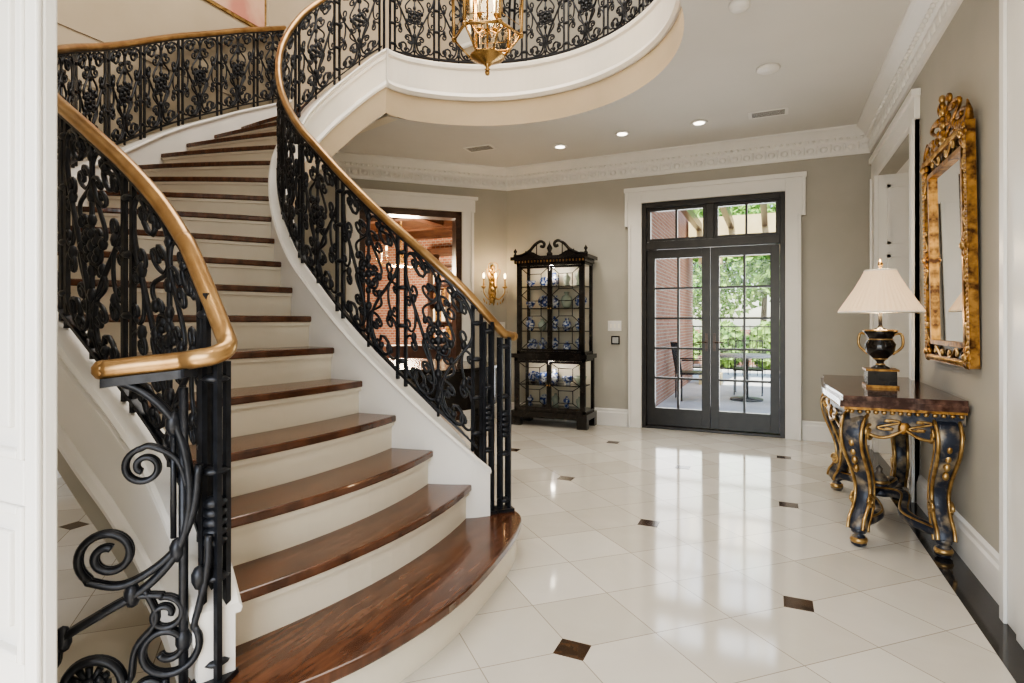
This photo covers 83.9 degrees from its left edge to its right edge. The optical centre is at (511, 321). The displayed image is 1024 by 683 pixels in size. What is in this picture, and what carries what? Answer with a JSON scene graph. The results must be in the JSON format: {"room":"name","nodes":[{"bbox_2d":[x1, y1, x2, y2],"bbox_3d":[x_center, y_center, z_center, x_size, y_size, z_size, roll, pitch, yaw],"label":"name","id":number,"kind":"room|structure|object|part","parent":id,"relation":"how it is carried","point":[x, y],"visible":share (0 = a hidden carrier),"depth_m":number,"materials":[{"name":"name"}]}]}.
{"room":"entrance hall","nodes":[
{"label":"entrance hall","id":0,"kind":"room"},
{"bbox_2d":[57,0,268,158],"bbox_3d":[-4.022,-1.925,3.746,0.180,6.300,6.500,0,0,24],"label":"wall","id":1,"kind":"structure","parent":0,"point":[102,20],"depth_m":5.21,"materials":[{"name":"paint"}]},
{"bbox_2d":[205,0,265,33],"bbox_3d":[-3.053,-3.985,5.634,0.025,1.580,1.540,0,0,24],"label":"painting","id":2,"kind":"object","parent":1,"relation":"attached to","point":[252,13],"visible":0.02,"depth_m":6.08,"materials":[{"name":"fabric"}]},
{"bbox_2d":[269,0,506,401],"bbox_3d":[-1.474,-1.925,6.917,2.970,6.300,0.160,0,0,-20],"label":"wall","id":3,"kind":"structure","parent":0,"point":[490,215],"depth_m":6.91,"materials":[{"name":"paint"}]},
{"bbox_2d":[345,187,477,419],"bbox_3d":[-1.240,-0.170,6.989,1.640,2.790,0.260,0,0,-20],"label":"trim","id":4,"kind":"structure","parent":3,"relation":"attached to","point":[460,210],"depth_m":7.06,"materials":[{"name":"white paint"}]},
{"bbox_2d":[481,262,507,304],"bbox_3d":[-0.231,-0.483,7.182,0.339,0.553,0.197,0,0,-39],"label":"wall sconce","id":5,"kind":"object","parent":3,"relation":"attached to","point":[491,275],"visible":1,"depth_m":7.22,"materials":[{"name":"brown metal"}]},
{"bbox_2d":[358,0,683,133],"bbox_3d":[-1.244,-2.244,3.940,4.720,0.601,4.351,0,0,24],"label":"balcony fascia","id":6,"kind":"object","parent":3,"relation":"attached to","point":[604,71],"depth_m":5.44,"materials":[{"name":"paint"}]},
{"bbox_2d":[389,0,653,63],"bbox_3d":[-1.186,-2.973,3.440,5.417,0.846,3.161,0,0,-39],"label":"balcony balustrade","id":7,"kind":"object","parent":6,"relation":"on","point":[545,17],"visible":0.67,"depth_m":5.54,"materials":[{"name":"metal"}]},
{"bbox_2d":[365,238,451,344],"bbox_3d":[-1.578,-0.475,12.136,7.100,3.400,0.200,0,0,24],"label":"wall","id":8,"kind":"structure","parent":0,"point":[390,333],"depth_m":12.39,"materials":[{"name":"brick"}]},
{"bbox_2d":[365,217,451,242],"bbox_3d":[-2.526,-1.850,10.046,6.700,0.250,4.390,0,0,24],"label":"ceiling beams","id":9,"kind":"structure","parent":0,"point":[419,229],"depth_m":10.69,"materials":[{"name":"brown wood"}]},
{"bbox_2d":[58,0,909,166],"bbox_3d":[-0.854,-2.150,3.297,6.280,0.410,8.200,0,0,24],"label":"ceiling","id":10,"kind":"structure","parent":0,"point":[830,54],"depth_m":4.83,"materials":[{"name":"paint"}]},
{"bbox_2d":[375,221,422,268],"bbox_3d":[-1.944,-1.461,9.996,0.832,1.029,0.832,0,0,-43],"label":"chandelier","id":11,"kind":"object","parent":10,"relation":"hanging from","point":[401,256],"visible":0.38,"depth_m":9.96,"materials":[{"name":"gold metal"}]},
{"bbox_2d":[463,144,496,152],"bbox_3d":[-0.356,-1.940,6.373,0.340,0.010,0.180,0,0,24],"label":"ceiling vent","id":12,"kind":"object","parent":10,"relation":"attached to","point":[485,147],"depth_m":6.36,"materials":[{"name":"white metal"}]},
{"bbox_2d":[553,144,566,148],"bbox_3d":[0.532,-1.938,6.301,0.160,0.013,0.160,0,0,24],"label":"recessed light","id":13,"kind":"object","parent":10,"relation":"in","point":[557,146],"visible":1,"depth_m":6.28,"materials":[{"name":"white paint"}]},
{"bbox_2d":[614,131,629,135],"bbox_3d":[1.134,-1.938,5.867,0.160,0.013,0.160,0,0,24],"label":"recessed light","id":14,"kind":"object","parent":10,"relation":"in","point":[619,133],"visible":1,"depth_m":5.84,"materials":[{"name":"white paint"}]},
{"bbox_2d":[691,119,707,125],"bbox_3d":[1.820,-1.938,5.544,0.160,0.013,0.160,0,0,24],"label":"recessed light","id":15,"kind":"object","parent":10,"relation":"in","point":[701,121],"visible":1,"depth_m":5.52,"materials":[{"name":"white paint"}]},
{"bbox_2d":[729,0,749,13],"bbox_3d":[1.385,-1.924,3.476,0.120,0.042,0.120,0,0,24],"label":"smoke detector","id":16,"kind":"object","parent":10,"relation":"attached to","point":[735,6],"visible":1,"depth_m":3.45,"materials":[{"name":"white paint"}]},
{"bbox_2d":[756,63,779,74],"bbox_3d":[1.962,-1.934,4.365,0.170,0.022,0.170,0,0,24],"label":"ceiling speaker","id":17,"kind":"object","parent":10,"relation":"attached to","point":[769,68],"depth_m":4.34},
{"bbox_2d":[748,107,788,119],"bbox_3d":[2.384,-1.940,5.305,0.340,0.010,0.180,0,0,24],"label":"ceiling vent","id":18,"kind":"object","parent":10,"relation":"attached to","point":[779,111],"depth_m":5.29,"materials":[{"name":"white metal"}]},
{"bbox_2d":[57,412,1015,682],"bbox_3d":[-0.818,1.225,3.281,6.600,0.001,8.300,0,0,24],"label":"floor","id":19,"kind":"structure","parent":0,"point":[696,596],"depth_m":2.64,"materials":[{"name":"tile"}]},
{"bbox_2d":[0,0,56,682],"bbox_3d":[-1.503,-0.080,1.521,0.905,2.590,0.051,0,0,24],"label":"door","id":20,"kind":"structure","parent":19,"relation":"on","point":[28,28],"depth_m":1.34,"materials":[{"name":"white paint"}]},
{"bbox_2d":[57,0,521,682],"bbox_3d":[-1.807,-1.087,3.987,2.472,4.624,5.294,0,0,-29],"label":"curved staircase","id":21,"kind":"structure","parent":19,"relation":"on","point":[281,500],"depth_m":2.43,"materials":[{"name":"brown wood"}]},
{"bbox_3d":[-2.298,-1.089,3.849,1.374,4.619,5.267,0,0,-19],"label":"balustrade","id":22,"kind":"part","parent":21,"relation":"part of","materials":[{"name":"metal"}]},
{"bbox_3d":[-1.037,-1.174,4.004,1.069,4.438,2.539,0,0,-30],"label":"balustrade","id":23,"kind":"part","parent":21,"relation":"part of","materials":[{"name":"metal"}]},
{"bbox_2d":[60,441,813,660],"bbox_3d":[-1.767,1.224,3.440,6.396,0.002,6.721,0,0,24],"label":"inset tile","id":24,"kind":"object","parent":19,"relation":"in","point":[568,648],"depth_m":2.48,"materials":[{"name":"brown tile"}]},
{"bbox_2d":[388,358,496,457],"bbox_3d":[-0.818,0.772,4.420,1.458,0.905,1.097,0,0,24],"label":"grand piano","id":25,"kind":"object","parent":19,"relation":"on","point":[455,380],"visible":0.08,"depth_m":3.94,"materials":[{"name":"black paint"}]},
{"bbox_2d":[510,239,597,429],"bbox_3d":[0.501,0.129,6.817,0.960,2.192,0.410,0,0,24],"label":"display cabinet","id":26,"kind":"object","parent":19,"relation":"on","point":[558,356],"visible":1,"depth_m":6.80,"materials":[{"name":"black paint"}]},
{"bbox_2d":[820,375,968,558],"bbox_3d":[2.284,0.810,3.576,0.595,0.830,1.396,0,0,24],"label":"console table","id":27,"kind":"object","parent":19,"relation":"on","point":[854,413],"visible":1,"depth_m":3.06,"materials":[{"name":"wood"}]},
{"bbox_2d":[838,260,925,388],"bbox_3d":[2.249,0.005,3.482,0.454,0.780,0.454,0,0,24],"label":"table lamp","id":28,"kind":"object","parent":27,"relation":"on","point":[879,291],"visible":1,"depth_m":3.40,"materials":[{"name":"black paint"}]},
{"bbox_2d":[867,445,1023,682],"bbox_3d":[1.860,1.224,2.066,0.160,0.002,7.900,0,0,24],"label":"border strip","id":29,"kind":"object","parent":19,"relation":"on","point":[984,610],"visible":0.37,"depth_m":2.51,"materials":[{"name":"black stone"}]},
{"bbox_2d":[651,210,692,405],"bbox_3d":[2.347,-0.460,9.834,0.750,3.430,6.150,0,0,24],"label":"brick wall","id":30,"kind":"structure","parent":0,"point":[662,223],"depth_m":9.60,"materials":[{"name":"red brick"}]},
{"bbox_2d":[507,0,871,439],"bbox_3d":[2.069,-1.925,6.462,4.610,6.300,0.180,0,0,24],"label":"wall","id":31,"kind":"structure","parent":0,"point":[835,226],"depth_m":6.69,"materials":[{"name":"paint"}]},
{"bbox_2d":[494,402,627,426],"bbox_3d":[0.467,1.125,7.046,1.919,0.200,0.274,0,0,15],"label":"baseboard","id":32,"kind":"structure","parent":31,"relation":"attached to","point":[605,416],"depth_m":6.77,"materials":[{"name":"white paint"}]},
{"bbox_2d":[608,321,620,330],"bbox_3d":[1.214,0.045,6.744,0.160,0.120,0.013,0,0,24],"label":"switch plate","id":33,"kind":"object","parent":31,"relation":"attached to","point":[612,325],"visible":1,"depth_m":6.74,"materials":[{"name":"white paint"}]},
{"bbox_2d":[611,336,619,343],"bbox_3d":[1.223,0.215,6.740,0.100,0.100,0.014,0,0,24],"label":"intercom panel","id":34,"kind":"object","parent":31,"relation":"attached to","point":[614,339],"visible":1,"depth_m":6.73,"materials":[{"name":"black paint"}]},
{"bbox_2d":[647,204,710,428],"bbox_3d":[1.888,-0.062,6.488,0.698,2.505,0.122,0,0,24],"label":"leaf","id":35,"kind":"object","parent":31,"relation":"attached to","point":[680,417],"visible":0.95,"depth_m":6.51,"materials":[{"name":"black metal"}]},
{"bbox_2d":[642,191,784,437],"bbox_3d":[2.220,-0.075,6.372,1.500,2.600,0.140,0,0,24],"label":"frame","id":36,"kind":"object","parent":31,"relation":"attached to","point":[710,241],"visible":0.89,"depth_m":6.31,"materials":[{"name":"black metal"}]},
{"bbox_2d":[624,171,806,439],"bbox_3d":[2.180,-0.165,6.283,1.900,2.780,0.055,0,0,24],"label":"trim","id":37,"kind":"structure","parent":31,"relation":"attached to","point":[793,184],"depth_m":6.12,"materials":[{"name":"white paint"}]},
{"bbox_2d":[711,198,779,433],"bbox_3d":[2.527,-0.062,6.198,0.698,2.505,0.122,0,0,24],"label":"leaf","id":38,"kind":"object","parent":31,"relation":"attached to","point":[721,420],"visible":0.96,"depth_m":6.21,"materials":[{"name":"black metal"}]},
{"bbox_2d":[802,421,869,444],"bbox_3d":[3.261,1.125,5.713,0.620,0.200,0.200,0,0,24],"label":"baseboard","id":39,"kind":"structure","parent":31,"relation":"attached to","point":[811,430],"depth_m":5.86,"materials":[{"name":"white paint"}]},
{"bbox_2d":[872,0,998,552],"bbox_3d":[1.970,-1.925,1.945,0.140,6.300,8.170,0,0,24],"label":"wall","id":40,"kind":"structure","parent":0,"point":[964,62],"depth_m":2.74,"materials":[{"name":"paint"}]},
{"bbox_2d":[315,0,962,190],"bbox_3d":[-0.765,-1.815,3.291,5.953,0.260,7.962,0,0,24],"label":"trim","id":41,"kind":"structure","parent":40,"relation":"attached to","point":[923,24],"depth_m":6.17,"materials":[{"name":"white paint"}]},
{"bbox_2d":[878,159,908,453],"bbox_3d":[3.422,-0.100,4.531,0.650,2.650,1.580,0,0,24],"label":"door","id":42,"kind":"structure","parent":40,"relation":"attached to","point":[893,189],"depth_m":5.28,"materials":[{"name":"white paint"}]},
{"bbox_2d":[869,88,920,502],"bbox_3d":[3.101,-0.175,4.676,0.055,2.800,1.840,0,0,24],"label":"trim","id":43,"kind":"structure","parent":40,"relation":"attached to","point":[906,121],"depth_m":3.87,"materials":[{"name":"white paint"}]},
{"bbox_2d":[920,92,979,369],"bbox_3d":[2.376,-0.508,3.128,0.080,1.481,0.867,0,0,24],"label":"wall mirror","id":44,"kind":"object","parent":40,"relation":"attached to","point":[948,171],"visible":1,"depth_m":3.05,"materials":[{"name":"gilded wood"},{"name":"mirror glass"}]},
{"bbox_2d":[917,474,998,604],"bbox_3d":[1.991,1.125,2.188,0.022,0.200,3.630,0,0,24],"label":"baseboard","id":45,"kind":"structure","parent":40,"relation":"attached to","point":[980,557],"depth_m":2.77,"materials":[{"name":"white paint"}]},
{"bbox_2d":[999,0,1023,648],"bbox_3d":[1.942,-0.200,2.128,0.060,2.850,0.480,0,0,24],"label":"trim","id":46,"kind":"structure","parent":40,"relation":"attached to","point":[1011,12],"depth_m":2.27,"materials":[{"name":"white paint"}]},
{"bbox_3d":[-0.807,-5.125,3.304,6.400,0.100,8.350,0,0,24],"label":"ceiling","id":47,"kind":"structure","parent":0,"visible":0},
{"bbox_2d":[452,0,523,75],"bbox_3d":[-0.181,-3.445,4.200,0.554,3.260,0.565,0,0,24],"label":"hanging lantern","id":48,"kind":"object","parent":47,"relation":"hanging from","point":[509,13],"visible":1,"depth_m":4.14,"materials":[{"name":"gold metal"}]},
{"label":"floor","id":49,"kind":"structure","parent":0,"visible":0},
{"bbox_2d":[383,344,451,359],"bbox_3d":[-1.767,0.787,8.914,2.140,0.884,0.870,0,0,-11],"label":"leather sofa","id":50,"kind":"object","parent":49,"relation":"on","point":[419,353],"visible":0.02,"depth_m":8.53,"materials":[{"name":"brown leather"}]},
{"bbox_2d":[427,247,451,344],"bbox_3d":[-0.394,-0.135,11.236,2.900,2.720,0.400,0,0,24],"label":"bookcase","id":51,"kind":"object","parent":49,"relation":"on","point":[437,252],"visible":0.07,"depth_m":11.65,"materials":[{"name":"brown wood"}]},
{"label":"outside","id":52,"kind":"structure","parent":0,"visible":0},
{"bbox_2d":[656,364,769,413],"bbox_3d":[9.675,1.255,21.328,28.000,0.001,33.160,0,0,24],"label":"ground","id":53,"kind":"structure","parent":52,"point":[692,391],"depth_m":9.87,"materials":[{"name":"stone"}]},
{"bbox_2d":[670,342,701,400],"bbox_3d":[2.888,0.790,9.228,0.552,0.930,0.480,0,0,4],"label":"patio chair","id":54,"kind":"object","parent":53,"relation":"on","point":[673,344],"visible":0.71,"depth_m":9.24,"materials":[{"name":"metal"}]},
{"bbox_2d":[694,329,700,359],"bbox_3d":[4.686,0.628,16.111,1.437,1.420,1.371,0,0,24],"label":"shrub","id":55,"kind":"object","parent":53,"relation":"on","point":[696,345],"visible":0.03,"depth_m":15.68,"materials":[{"name":"green plant"}]},
{"bbox_2d":[698,319,747,367],"bbox_3d":[5.754,0.622,15.607,1.430,1.399,1.389,0,0,24],"label":"shrub","id":56,"kind":"object","parent":53,"relation":"on","point":[723,330],"visible":0.35,"depth_m":15.27,"materials":[{"name":"green plant"}]},
{"bbox_2d":[694,329,755,365],"bbox_3d":[9.671,0.740,15.268,11.000,1.030,0.200,0,0,24],"label":"wall","id":57,"kind":"structure","parent":53,"relation":"on","point":[747,331],"depth_m":16.56,"materials":[{"name":"brick"}]},
{"bbox_2d":[680,204,775,385],"bbox_3d":[5.580,-0.410,8.065,6.500,3.330,5.500,0,0,24],"label":"colonnade","id":58,"kind":"object","parent":53,"relation":"on","point":[764,222],"visible":0.13,"depth_m":10.96,"materials":[{"name":"cream stucco"},{"name":"cream painted wood"}]},
{"bbox_2d":[693,325,769,375],"bbox_3d":[6.741,0.665,12.864,7.750,1.180,0.020,0,0,24],"label":"fence","id":59,"kind":"object","parent":53,"relation":"on","point":[728,326],"visible":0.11,"depth_m":13.51,"materials":[{"name":"metal"}]},
{"bbox_2d":[692,204,775,322],"bbox_3d":[6.723,-1.777,19.449,4.921,6.081,4.953,0,0,24],"label":"tree","id":60,"kind":"object","parent":53,"relation":"on","point":[753,294],"visible":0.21,"depth_m":18.40,"materials":[{"name":"green plant"}]},
{"bbox_2d":[693,204,774,321],"bbox_3d":[9.622,-2.965,21.952,5.304,8.452,5.230,0,0,24],"label":"tree","id":61,"kind":"object","parent":53,"relation":"on","point":[764,300],"visible":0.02,"depth_m":21.86,"materials":[{"name":"green plant"}]},
{"bbox_2d":[720,353,769,401],"bbox_3d":[3.771,0.890,9.160,1.040,0.730,1.040,0,0,24],"label":"patio table","id":62,"kind":"object","parent":53,"relation":"on","point":[727,355],"visible":0.65,"depth_m":9.10,"materials":[{"name":"grey metal"}]},
{"bbox_2d":[733,340,763,395],"bbox_3d":[4.137,0.790,9.967,0.480,0.930,0.552,0,0,24],"label":"patio chair","id":63,"kind":"object","parent":53,"relation":"on","point":[735,368],"visible":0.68,"depth_m":9.87,"materials":[{"name":"metal"}]},
{"bbox_2d":[746,320,769,368],"bbox_3d":[6.864,0.621,15.130,1.351,1.414,1.430,0,0,24],"label":"shrub","id":64,"kind":"object","parent":53,"relation":"on","point":[763,332],"visible":0.34,"depth_m":14.89,"materials":[{"name":"green plant"}]},
{"bbox_2d":[748,203,775,301],"bbox_3d":[10.031,-1.903,18.522,4.845,6.332,5.034,0,0,24],"label":"tree","id":65,"kind":"object","parent":53,"relation":"on","point":[768,204],"visible":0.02,"depth_m":18.41,"materials":[{"name":"green plant"}]}
]}

